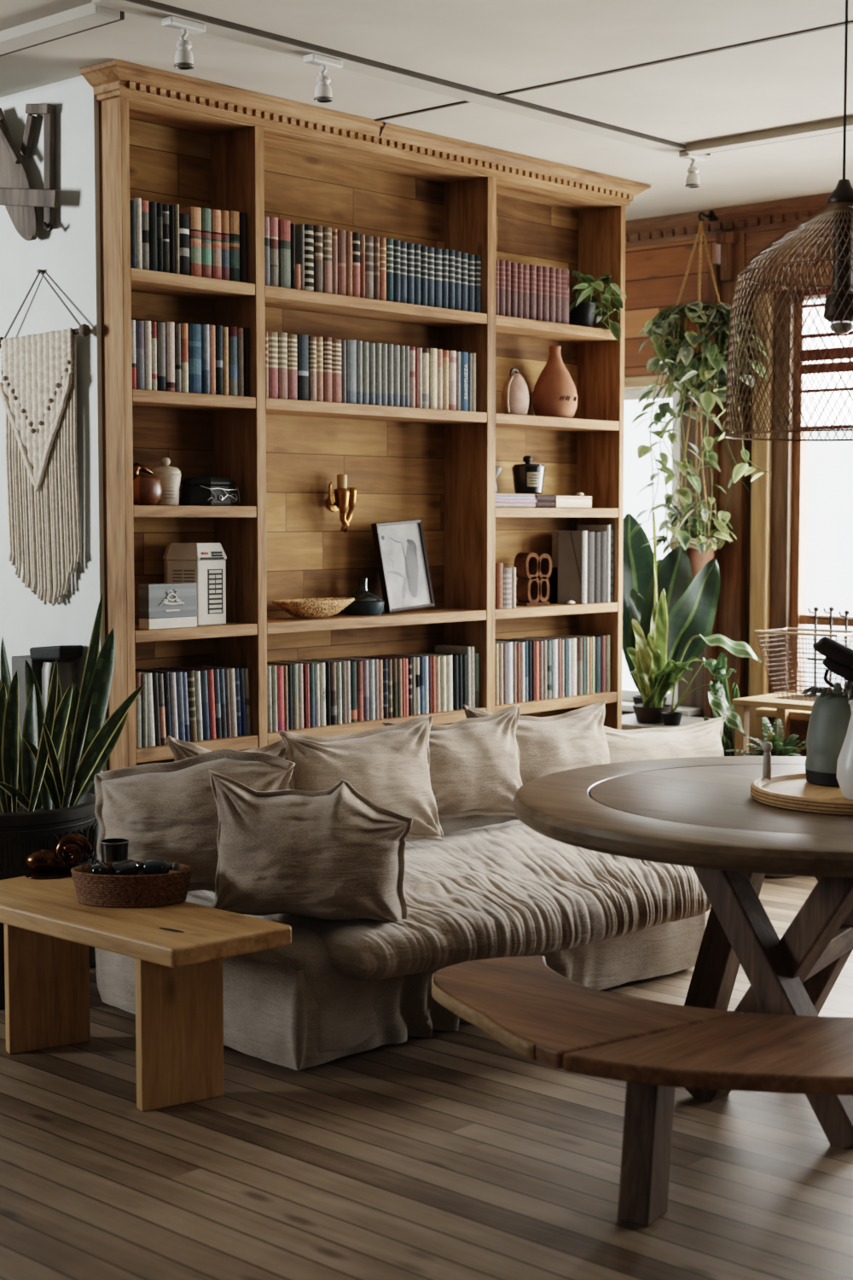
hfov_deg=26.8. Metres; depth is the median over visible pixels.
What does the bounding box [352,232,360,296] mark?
book
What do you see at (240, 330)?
book
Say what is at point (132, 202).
book
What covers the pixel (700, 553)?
hanging pot
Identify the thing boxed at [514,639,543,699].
book
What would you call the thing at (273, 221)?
book
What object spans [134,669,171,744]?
book
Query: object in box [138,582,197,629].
box
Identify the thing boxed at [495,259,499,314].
book
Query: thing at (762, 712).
trim
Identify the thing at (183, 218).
book
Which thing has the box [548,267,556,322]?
book
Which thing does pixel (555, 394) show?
bottle vase
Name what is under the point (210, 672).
book
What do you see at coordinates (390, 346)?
book
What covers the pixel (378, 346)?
book
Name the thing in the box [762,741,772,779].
figure
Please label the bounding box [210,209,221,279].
book
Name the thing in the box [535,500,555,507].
book
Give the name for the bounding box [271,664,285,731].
book
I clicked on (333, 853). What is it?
cushion
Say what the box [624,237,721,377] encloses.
planks
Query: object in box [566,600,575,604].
shell
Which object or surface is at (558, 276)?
book
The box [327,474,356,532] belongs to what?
wall sconce
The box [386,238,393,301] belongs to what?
book
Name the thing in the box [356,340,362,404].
book
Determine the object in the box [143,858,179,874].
bottle
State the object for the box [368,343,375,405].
book
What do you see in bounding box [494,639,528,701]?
book
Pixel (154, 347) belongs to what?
book
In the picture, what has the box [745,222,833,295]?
wall
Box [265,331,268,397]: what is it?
book
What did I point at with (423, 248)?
book
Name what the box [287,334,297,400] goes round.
book
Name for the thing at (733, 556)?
trim
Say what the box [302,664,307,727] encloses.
book
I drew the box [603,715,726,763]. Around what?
cushion
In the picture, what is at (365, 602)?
flask
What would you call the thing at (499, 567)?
book
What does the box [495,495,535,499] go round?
book
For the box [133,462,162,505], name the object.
vessel
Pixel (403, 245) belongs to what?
book
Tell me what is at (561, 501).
book
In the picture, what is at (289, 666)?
book
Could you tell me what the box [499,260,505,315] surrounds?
book
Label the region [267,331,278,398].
book
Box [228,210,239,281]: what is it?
book
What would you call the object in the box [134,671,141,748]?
book
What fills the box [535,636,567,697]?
book
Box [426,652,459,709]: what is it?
book
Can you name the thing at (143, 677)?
book
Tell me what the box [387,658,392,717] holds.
book
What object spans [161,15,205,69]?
track spotlight
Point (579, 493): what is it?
pebble
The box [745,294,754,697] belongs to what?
trim
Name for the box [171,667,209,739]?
book
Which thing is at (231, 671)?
book
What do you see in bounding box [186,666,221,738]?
book
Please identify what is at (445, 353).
book
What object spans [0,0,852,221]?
ceiling
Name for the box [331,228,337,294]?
book
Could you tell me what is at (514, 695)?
book
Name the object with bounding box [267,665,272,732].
book
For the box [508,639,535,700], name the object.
book
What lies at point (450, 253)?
book
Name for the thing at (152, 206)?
book
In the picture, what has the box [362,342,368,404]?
book
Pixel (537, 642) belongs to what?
book
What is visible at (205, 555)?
print
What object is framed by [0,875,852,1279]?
floor
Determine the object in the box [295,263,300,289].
book
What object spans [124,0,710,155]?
trim
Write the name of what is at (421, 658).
book
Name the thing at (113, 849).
tumbler
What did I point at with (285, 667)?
book
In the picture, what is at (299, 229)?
book
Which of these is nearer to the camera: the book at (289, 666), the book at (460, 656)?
the book at (289, 666)
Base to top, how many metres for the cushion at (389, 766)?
0.392 m
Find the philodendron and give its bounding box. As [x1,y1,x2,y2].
[661,634,762,725]
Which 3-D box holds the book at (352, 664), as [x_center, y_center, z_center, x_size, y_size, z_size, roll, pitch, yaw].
[-0.311,0.176,6.264,0.170,0.211,0.030,4,6,42]
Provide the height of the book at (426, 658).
0.207 m
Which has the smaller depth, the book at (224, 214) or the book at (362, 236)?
the book at (224, 214)
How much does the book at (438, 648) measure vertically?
0.228 m
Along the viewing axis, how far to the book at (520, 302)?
6.77 m
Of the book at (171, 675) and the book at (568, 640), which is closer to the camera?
the book at (171, 675)
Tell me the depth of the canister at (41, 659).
5.52 m
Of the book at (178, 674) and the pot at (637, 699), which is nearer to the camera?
the book at (178, 674)
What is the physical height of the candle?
0.058 m
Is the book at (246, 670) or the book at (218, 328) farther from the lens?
the book at (246, 670)
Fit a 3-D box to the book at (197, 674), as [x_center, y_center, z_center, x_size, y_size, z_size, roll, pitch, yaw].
[-0.781,0.206,5.746,0.169,0.222,0.030,4,5,42]
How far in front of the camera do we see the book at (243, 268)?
5.74 m
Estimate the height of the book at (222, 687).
0.223 m
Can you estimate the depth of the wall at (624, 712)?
8.10 m
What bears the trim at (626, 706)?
attached to the wall at (624, 712)
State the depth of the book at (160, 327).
5.51 m
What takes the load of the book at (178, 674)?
on the bookcase
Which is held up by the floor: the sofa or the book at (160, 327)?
the sofa
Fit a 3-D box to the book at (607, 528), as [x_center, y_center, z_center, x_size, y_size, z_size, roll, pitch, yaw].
[0.682,-0.313,7.303,0.160,0.314,0.018,4,5,42]
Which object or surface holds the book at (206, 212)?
on the bookcase
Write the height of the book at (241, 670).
0.220 m
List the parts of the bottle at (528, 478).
knob, lid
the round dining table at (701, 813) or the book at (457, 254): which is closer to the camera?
the round dining table at (701, 813)
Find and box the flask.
[343,577,384,615]
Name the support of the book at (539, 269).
on the bookcase
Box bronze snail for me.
[24,833,92,878]
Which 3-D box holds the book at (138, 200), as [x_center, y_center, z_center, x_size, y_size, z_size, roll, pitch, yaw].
[-0.931,-1.234,5.487,0.172,0.216,0.020,4,5,42]
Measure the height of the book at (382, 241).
0.218 m
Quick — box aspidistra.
[703,677,746,756]
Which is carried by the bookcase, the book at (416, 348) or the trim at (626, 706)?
the book at (416, 348)
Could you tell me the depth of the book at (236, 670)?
5.81 m
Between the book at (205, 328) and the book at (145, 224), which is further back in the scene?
the book at (205, 328)
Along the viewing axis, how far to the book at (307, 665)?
6.04 m
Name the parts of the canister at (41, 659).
panel, lid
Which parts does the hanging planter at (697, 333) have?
pot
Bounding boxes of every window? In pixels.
[622,387,680,704]
[789,287,852,693]
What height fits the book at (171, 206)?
0.211 m
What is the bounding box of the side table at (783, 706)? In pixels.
[733,692,815,756]
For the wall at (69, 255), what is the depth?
5.52 m
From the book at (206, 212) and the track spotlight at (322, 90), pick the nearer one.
the track spotlight at (322, 90)
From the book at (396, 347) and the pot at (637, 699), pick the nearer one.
the book at (396, 347)
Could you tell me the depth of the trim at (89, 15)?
4.78 m
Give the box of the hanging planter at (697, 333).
[628,218,772,565]
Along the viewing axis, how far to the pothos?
7.12 m
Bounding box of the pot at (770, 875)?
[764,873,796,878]
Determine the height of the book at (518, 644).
0.230 m
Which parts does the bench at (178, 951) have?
leg, seat, leg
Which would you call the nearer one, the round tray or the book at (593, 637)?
the round tray
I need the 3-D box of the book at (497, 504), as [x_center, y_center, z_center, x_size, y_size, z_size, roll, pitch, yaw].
[0.273,-0.515,6.846,0.150,0.018,0.272,4,5,42]
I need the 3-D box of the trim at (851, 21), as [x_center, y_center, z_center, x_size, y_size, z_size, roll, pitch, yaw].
[2.261,-1.597,3.803,6.720,0.014,0.015,4,5,42]
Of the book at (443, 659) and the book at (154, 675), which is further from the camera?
the book at (443, 659)
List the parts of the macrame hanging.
knotted panel, hanging cord, knob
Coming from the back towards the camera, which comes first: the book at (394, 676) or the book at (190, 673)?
the book at (394, 676)
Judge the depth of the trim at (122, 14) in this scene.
4.85 m
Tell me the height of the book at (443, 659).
0.202 m
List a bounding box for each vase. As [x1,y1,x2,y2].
[501,367,529,414]
[532,345,577,418]
[837,699,852,800]
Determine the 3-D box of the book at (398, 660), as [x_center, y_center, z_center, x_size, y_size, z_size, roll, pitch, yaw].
[-0.150,0.167,6.432,0.166,0.207,0.016,4,6,42]
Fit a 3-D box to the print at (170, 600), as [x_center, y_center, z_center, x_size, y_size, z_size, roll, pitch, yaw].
[-0.790,-0.123,5.560,0.006,0.068,0.098,4,5,42]
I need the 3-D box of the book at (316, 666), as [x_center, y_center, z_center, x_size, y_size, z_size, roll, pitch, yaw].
[-0.431,0.184,6.136,0.178,0.212,0.020,4,6,42]
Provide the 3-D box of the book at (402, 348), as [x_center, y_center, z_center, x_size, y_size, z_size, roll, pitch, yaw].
[-0.142,-0.932,6.373,0.172,0.216,0.017,4,5,42]
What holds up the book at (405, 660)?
on the bookcase
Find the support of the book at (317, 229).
on the bookcase
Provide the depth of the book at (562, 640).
7.06 m
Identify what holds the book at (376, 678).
on the bookcase
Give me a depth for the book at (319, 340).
6.01 m
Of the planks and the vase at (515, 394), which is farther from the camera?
the planks
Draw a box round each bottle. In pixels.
[89,860,109,874]
[109,859,145,875]
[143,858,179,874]
[512,455,546,494]
[802,636,852,786]
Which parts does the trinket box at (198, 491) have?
lid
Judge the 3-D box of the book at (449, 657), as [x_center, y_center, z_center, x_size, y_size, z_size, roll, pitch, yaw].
[0.026,0.154,6.633,0.174,0.204,0.031,4,6,42]
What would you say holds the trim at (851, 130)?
attached to the ceiling
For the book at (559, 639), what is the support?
on the bookcase
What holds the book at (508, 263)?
on the bookcase
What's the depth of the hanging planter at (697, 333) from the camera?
7.66 m
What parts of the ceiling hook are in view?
plate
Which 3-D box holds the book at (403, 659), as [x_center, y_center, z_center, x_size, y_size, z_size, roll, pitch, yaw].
[-0.140,0.164,6.445,0.168,0.209,0.010,4,6,42]
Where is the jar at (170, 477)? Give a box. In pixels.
[150,457,181,505]
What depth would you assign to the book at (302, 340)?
5.95 m
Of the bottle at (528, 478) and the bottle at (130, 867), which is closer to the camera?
the bottle at (130, 867)
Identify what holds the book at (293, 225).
on the bookcase
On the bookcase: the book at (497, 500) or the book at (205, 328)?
the book at (205, 328)
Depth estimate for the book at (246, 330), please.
5.77 m
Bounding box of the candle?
[337,474,347,488]
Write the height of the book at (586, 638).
0.229 m
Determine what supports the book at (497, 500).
on the book at (497, 504)
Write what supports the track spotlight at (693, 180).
attached to the trim at (121, 5)
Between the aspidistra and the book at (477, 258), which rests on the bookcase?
the book at (477, 258)
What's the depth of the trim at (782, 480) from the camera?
7.68 m
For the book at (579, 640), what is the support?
on the bookcase
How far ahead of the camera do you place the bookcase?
6.27 m
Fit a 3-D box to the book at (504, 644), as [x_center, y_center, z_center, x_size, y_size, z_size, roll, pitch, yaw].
[0.242,0.125,6.864,0.165,0.230,0.020,4,6,42]
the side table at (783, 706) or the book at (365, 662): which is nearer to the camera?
the book at (365, 662)
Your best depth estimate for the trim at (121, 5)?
5.40 m
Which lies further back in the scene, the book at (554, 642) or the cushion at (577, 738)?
the book at (554, 642)
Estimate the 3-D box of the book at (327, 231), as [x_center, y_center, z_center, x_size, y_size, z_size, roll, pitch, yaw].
[-0.385,-1.277,6.073,0.160,0.223,0.034,4,5,42]
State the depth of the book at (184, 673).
5.65 m
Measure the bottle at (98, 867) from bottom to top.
0.048 m
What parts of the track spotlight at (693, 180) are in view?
stem, mounting plate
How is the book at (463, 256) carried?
on the bookcase
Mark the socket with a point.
(832, 313)
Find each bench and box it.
[0,875,291,1111]
[431,955,852,1227]
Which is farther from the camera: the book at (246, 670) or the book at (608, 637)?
the book at (608, 637)
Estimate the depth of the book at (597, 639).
7.24 m
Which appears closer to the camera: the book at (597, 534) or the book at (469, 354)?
the book at (469, 354)
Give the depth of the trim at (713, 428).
7.85 m
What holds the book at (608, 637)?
on the bookcase
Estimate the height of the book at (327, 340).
0.218 m
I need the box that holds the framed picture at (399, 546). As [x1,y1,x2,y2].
[371,518,435,613]
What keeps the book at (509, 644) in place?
on the bookcase
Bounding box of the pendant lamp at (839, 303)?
[724,0,852,441]
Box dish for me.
[495,465,501,493]
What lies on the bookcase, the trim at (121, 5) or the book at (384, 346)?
the book at (384, 346)
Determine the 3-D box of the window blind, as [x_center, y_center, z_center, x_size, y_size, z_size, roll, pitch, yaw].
[2.095,-1.151,7.131,1.370,0.588,0.020,4,5,42]
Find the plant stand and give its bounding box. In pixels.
[622,713,713,730]
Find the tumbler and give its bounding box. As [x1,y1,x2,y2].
[100,837,128,861]
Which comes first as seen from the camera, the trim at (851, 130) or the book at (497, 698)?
the trim at (851, 130)
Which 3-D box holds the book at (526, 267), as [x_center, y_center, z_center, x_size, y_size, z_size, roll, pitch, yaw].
[0.326,-1.323,6.854,0.160,0.208,0.030,4,5,42]
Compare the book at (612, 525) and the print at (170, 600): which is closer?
the print at (170, 600)
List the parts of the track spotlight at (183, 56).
mounting plate, stem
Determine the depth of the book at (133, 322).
5.43 m
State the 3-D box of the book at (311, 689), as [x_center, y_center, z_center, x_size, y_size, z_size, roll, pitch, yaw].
[-0.445,0.183,6.114,0.169,0.217,0.021,4,6,42]
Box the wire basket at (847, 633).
[754,627,852,701]
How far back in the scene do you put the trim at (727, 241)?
7.74 m
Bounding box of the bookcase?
[79,58,651,771]
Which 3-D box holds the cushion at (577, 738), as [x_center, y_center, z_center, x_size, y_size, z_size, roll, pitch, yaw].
[0.421,0.397,6.363,0.674,0.376,0.221,-3,5,-37]
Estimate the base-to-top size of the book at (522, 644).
0.230 m
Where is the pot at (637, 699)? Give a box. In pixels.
[633,694,667,703]
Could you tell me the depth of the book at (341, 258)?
6.06 m
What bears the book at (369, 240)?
on the bookcase
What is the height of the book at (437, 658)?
0.203 m
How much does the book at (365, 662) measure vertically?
0.211 m
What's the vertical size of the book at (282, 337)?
0.218 m
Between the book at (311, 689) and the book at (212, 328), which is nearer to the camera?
the book at (212, 328)
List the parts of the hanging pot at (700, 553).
pot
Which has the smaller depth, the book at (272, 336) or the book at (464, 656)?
the book at (272, 336)
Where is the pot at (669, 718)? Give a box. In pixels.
[661,711,682,725]
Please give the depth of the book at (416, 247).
6.35 m
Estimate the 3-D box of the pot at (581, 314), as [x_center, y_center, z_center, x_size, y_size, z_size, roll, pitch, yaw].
[0.621,-1.294,7.183,0.120,0.105,0.120,4,5,42]
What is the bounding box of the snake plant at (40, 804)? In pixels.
[0,593,145,1009]
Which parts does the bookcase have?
panel, panel, shelf, shelf, shelf, shelf, shelf, panel, cornice, shelf, shelf, shelf, shelf, dentil moulding, panel, shelf, shelf, shelf, shelf, shelf, panel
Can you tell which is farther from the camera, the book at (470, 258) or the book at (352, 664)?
the book at (470, 258)
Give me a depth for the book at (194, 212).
5.59 m
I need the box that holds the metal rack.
[804,606,852,696]
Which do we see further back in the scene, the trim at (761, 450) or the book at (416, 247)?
the trim at (761, 450)
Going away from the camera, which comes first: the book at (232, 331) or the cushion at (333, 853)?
the cushion at (333, 853)
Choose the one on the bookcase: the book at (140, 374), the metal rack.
the book at (140, 374)
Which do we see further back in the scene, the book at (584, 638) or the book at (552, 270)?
the book at (584, 638)
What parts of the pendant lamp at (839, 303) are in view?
bulb, cord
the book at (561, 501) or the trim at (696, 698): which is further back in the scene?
the trim at (696, 698)
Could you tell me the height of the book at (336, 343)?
0.214 m
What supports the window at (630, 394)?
in the wall at (624, 712)
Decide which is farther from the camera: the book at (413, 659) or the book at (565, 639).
the book at (565, 639)
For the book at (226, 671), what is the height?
0.220 m
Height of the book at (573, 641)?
0.229 m
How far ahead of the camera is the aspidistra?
7.42 m
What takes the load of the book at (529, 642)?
on the bookcase
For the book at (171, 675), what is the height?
0.225 m
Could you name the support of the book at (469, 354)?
on the bookcase
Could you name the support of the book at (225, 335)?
on the bookcase
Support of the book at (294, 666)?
on the bookcase
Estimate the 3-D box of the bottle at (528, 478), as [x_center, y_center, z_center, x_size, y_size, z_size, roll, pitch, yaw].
[0.397,-0.642,6.966,0.133,0.149,0.132,4,5,42]
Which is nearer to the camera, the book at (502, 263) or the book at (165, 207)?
the book at (165, 207)
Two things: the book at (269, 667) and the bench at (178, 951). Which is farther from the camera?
the book at (269, 667)
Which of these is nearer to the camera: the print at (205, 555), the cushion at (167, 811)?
the cushion at (167, 811)
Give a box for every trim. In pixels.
[0,2,120,54]
[0,11,124,56]
[92,0,710,156]
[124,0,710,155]
[374,20,852,121]
[622,701,702,715]
[624,374,706,389]
[625,192,834,248]
[677,385,707,707]
[686,116,852,155]
[698,129,852,155]
[704,262,721,718]
[715,231,738,281]
[716,232,750,706]
[744,284,787,294]
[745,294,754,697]
[749,291,773,755]
[756,707,811,721]
[768,290,795,733]
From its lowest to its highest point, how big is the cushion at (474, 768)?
0.381 m
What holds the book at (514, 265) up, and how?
on the bookcase
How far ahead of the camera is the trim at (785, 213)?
7.72 m
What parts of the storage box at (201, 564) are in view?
lid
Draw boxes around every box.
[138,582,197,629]
[162,542,226,625]
[180,476,239,506]
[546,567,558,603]
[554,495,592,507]
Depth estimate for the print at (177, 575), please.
5.70 m
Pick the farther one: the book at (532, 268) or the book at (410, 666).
the book at (532, 268)
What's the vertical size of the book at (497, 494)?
0.010 m
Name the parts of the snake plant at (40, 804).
pot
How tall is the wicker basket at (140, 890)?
0.084 m
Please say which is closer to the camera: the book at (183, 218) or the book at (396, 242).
the book at (183, 218)
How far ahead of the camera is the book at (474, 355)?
6.60 m
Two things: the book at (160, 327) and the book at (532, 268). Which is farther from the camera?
the book at (532, 268)
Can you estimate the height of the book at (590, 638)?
0.227 m
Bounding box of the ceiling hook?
[698,210,718,221]
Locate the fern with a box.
[725,716,806,878]
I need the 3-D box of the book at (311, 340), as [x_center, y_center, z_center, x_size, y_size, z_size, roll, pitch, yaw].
[-0.437,-0.910,6.050,0.172,0.215,0.028,4,5,42]
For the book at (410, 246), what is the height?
0.214 m
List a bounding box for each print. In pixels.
[159,589,184,611]
[172,570,194,581]
[201,551,224,559]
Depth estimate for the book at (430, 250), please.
6.40 m
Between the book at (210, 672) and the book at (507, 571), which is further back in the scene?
the book at (507, 571)
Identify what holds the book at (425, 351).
on the bookcase
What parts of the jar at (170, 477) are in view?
lid, knob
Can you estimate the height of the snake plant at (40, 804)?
1.184 m
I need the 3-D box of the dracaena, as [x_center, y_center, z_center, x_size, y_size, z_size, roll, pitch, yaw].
[1.024,-0.092,7.521,0.461,0.892,0.190,4,5,42]
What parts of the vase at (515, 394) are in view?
cord, handle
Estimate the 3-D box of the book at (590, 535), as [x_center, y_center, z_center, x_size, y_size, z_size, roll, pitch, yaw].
[0.603,-0.293,7.217,0.160,0.286,0.045,4,5,42]
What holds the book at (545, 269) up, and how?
on the bookcase
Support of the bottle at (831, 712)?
on the round tray
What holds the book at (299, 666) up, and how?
on the bookcase
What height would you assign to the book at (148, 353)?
0.211 m
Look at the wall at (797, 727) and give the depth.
7.66 m
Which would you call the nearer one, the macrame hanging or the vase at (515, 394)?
the macrame hanging
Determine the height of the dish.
0.102 m
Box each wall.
[0,75,106,967]
[622,700,703,717]
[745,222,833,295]
[790,719,809,756]
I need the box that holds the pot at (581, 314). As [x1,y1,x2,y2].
[569,302,595,327]
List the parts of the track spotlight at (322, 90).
stem, mounting plate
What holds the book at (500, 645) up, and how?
on the bookcase
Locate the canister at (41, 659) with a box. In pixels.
[11,645,83,772]
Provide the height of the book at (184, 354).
0.215 m
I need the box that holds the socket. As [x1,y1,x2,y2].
[823,207,852,323]
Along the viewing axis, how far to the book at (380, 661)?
6.31 m
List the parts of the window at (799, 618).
frame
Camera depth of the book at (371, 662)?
6.27 m
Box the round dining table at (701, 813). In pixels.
[513,756,852,1149]
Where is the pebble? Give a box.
[576,492,584,495]
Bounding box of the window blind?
[799,286,852,429]
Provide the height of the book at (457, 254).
0.213 m
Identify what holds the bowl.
on the bookcase
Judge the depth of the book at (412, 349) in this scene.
6.35 m
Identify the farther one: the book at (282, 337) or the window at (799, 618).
the window at (799, 618)
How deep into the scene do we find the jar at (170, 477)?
5.63 m
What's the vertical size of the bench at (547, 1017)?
0.370 m
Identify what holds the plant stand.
on the floor
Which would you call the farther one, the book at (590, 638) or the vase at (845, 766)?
the book at (590, 638)
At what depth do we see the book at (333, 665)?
6.13 m
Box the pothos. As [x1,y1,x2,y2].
[569,270,626,342]
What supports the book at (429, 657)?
on the bookcase
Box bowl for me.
[273,597,354,618]
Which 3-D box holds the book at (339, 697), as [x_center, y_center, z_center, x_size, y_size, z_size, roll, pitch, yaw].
[-0.354,0.179,6.207,0.162,0.213,0.020,4,6,42]
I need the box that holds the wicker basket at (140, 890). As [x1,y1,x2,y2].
[70,861,192,907]
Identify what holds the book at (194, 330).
on the bookcase
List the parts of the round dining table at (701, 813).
leg, leg, leg, leg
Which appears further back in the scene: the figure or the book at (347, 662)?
the book at (347, 662)
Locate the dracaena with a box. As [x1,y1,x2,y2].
[627,512,705,723]
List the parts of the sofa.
arm, backrest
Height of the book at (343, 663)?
0.214 m
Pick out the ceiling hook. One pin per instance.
(712, 216)
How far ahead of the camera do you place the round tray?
4.24 m
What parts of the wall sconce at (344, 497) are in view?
arm, stem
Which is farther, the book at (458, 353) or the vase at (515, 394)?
the vase at (515, 394)
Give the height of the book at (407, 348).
0.215 m
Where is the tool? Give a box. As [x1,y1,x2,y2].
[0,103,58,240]
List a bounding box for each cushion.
[93,748,295,891]
[166,733,296,789]
[207,819,711,979]
[208,769,413,922]
[279,715,443,840]
[383,704,523,818]
[462,699,610,785]
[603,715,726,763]
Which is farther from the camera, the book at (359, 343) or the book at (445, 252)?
the book at (445, 252)
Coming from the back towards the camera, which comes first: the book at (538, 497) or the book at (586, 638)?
the book at (586, 638)
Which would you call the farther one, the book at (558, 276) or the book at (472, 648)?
the book at (558, 276)
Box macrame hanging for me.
[0,268,91,605]
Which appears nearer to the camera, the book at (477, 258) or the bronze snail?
the bronze snail
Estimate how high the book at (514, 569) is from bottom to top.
0.154 m
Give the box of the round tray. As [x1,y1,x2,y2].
[750,772,852,815]
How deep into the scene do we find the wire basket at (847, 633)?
7.29 m
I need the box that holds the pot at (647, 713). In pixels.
[632,704,671,723]
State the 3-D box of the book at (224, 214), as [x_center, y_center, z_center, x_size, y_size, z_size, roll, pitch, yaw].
[-0.696,-1.254,5.743,0.171,0.221,0.030,4,5,42]
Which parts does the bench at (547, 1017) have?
leg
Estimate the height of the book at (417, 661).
0.206 m
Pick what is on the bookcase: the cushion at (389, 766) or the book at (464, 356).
the book at (464, 356)
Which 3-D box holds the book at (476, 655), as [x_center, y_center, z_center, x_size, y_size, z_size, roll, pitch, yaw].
[0.129,0.147,6.752,0.178,0.202,0.019,4,6,42]
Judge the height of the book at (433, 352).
0.217 m
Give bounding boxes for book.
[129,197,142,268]
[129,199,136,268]
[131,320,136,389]
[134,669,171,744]
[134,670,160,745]
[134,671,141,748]
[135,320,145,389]
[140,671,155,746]
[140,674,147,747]
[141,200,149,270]
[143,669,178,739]
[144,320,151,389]
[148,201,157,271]
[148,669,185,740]
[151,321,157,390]
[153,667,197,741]
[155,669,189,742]
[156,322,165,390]
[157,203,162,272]
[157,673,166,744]
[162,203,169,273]
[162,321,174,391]
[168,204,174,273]
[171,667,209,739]
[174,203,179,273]
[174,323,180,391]
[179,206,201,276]
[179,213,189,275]
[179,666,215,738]
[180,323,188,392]
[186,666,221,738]
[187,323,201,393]
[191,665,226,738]
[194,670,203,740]
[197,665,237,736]
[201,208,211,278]
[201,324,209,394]
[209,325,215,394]
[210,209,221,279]
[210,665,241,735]
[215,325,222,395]
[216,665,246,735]
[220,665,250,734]
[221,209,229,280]
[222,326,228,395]
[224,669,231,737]
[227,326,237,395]
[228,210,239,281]
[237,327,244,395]
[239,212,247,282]
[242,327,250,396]
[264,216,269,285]
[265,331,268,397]
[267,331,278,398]
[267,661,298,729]
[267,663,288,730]
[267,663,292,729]
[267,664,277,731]
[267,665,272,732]
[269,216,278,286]
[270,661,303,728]
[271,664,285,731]
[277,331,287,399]
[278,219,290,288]
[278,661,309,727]
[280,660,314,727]
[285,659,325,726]
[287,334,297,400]
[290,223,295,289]
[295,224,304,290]
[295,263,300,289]
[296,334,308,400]
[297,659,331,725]
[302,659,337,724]
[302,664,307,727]
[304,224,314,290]
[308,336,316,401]
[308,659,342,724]
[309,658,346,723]
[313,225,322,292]
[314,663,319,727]
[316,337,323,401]
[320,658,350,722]
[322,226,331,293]
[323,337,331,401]
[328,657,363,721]
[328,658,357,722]
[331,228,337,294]
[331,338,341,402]
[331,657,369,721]
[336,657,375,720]
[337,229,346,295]
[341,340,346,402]
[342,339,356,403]
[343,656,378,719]
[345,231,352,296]
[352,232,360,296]
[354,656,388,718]
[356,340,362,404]
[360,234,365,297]
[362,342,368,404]
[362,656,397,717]
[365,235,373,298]
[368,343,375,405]
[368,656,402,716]
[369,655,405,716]
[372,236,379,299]
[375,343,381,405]
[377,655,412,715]
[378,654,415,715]
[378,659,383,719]
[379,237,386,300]
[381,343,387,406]
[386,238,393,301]
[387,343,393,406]
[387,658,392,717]
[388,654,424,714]
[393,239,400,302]
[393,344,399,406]
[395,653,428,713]
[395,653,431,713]
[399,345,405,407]
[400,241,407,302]
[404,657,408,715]
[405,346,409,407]
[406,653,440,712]
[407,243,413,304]
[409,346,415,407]
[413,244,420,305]
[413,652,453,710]
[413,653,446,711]
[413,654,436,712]
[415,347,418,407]
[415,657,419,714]
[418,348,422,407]
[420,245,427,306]
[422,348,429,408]
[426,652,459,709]
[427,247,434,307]
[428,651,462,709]
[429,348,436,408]
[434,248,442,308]
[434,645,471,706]
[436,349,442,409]
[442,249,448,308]
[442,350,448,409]
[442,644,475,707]
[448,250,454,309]
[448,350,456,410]
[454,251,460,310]
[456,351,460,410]
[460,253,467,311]
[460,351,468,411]
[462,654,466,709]
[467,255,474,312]
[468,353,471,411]
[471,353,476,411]
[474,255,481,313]
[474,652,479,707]
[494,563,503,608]
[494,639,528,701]
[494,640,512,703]
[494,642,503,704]
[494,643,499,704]
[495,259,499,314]
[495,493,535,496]
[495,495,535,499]
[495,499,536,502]
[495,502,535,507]
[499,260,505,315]
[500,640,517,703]
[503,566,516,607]
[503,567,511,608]
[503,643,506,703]
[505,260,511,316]
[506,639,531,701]
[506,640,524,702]
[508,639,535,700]
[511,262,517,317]
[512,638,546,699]
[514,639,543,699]
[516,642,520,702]
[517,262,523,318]
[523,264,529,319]
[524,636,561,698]
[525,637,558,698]
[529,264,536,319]
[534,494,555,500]
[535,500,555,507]
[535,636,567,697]
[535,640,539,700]
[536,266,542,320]
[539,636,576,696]
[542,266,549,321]
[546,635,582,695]
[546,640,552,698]
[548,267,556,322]
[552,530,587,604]
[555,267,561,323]
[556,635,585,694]
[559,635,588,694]
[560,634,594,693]
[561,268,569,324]
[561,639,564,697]
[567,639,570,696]
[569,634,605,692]
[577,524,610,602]
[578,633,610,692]
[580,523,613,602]
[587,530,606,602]
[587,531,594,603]
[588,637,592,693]
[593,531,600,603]
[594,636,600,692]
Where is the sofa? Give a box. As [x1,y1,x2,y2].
[94,814,711,1070]
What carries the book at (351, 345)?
on the bookcase
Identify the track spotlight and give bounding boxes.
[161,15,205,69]
[303,52,343,102]
[679,151,707,188]
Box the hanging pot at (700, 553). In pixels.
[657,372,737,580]
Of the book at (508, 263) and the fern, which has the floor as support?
the fern
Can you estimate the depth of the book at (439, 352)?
6.46 m
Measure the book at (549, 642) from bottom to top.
0.228 m
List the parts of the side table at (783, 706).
leg, leg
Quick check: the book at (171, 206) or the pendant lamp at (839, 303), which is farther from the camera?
the book at (171, 206)
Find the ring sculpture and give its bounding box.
[514,552,552,605]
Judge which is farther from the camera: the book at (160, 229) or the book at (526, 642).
the book at (526, 642)

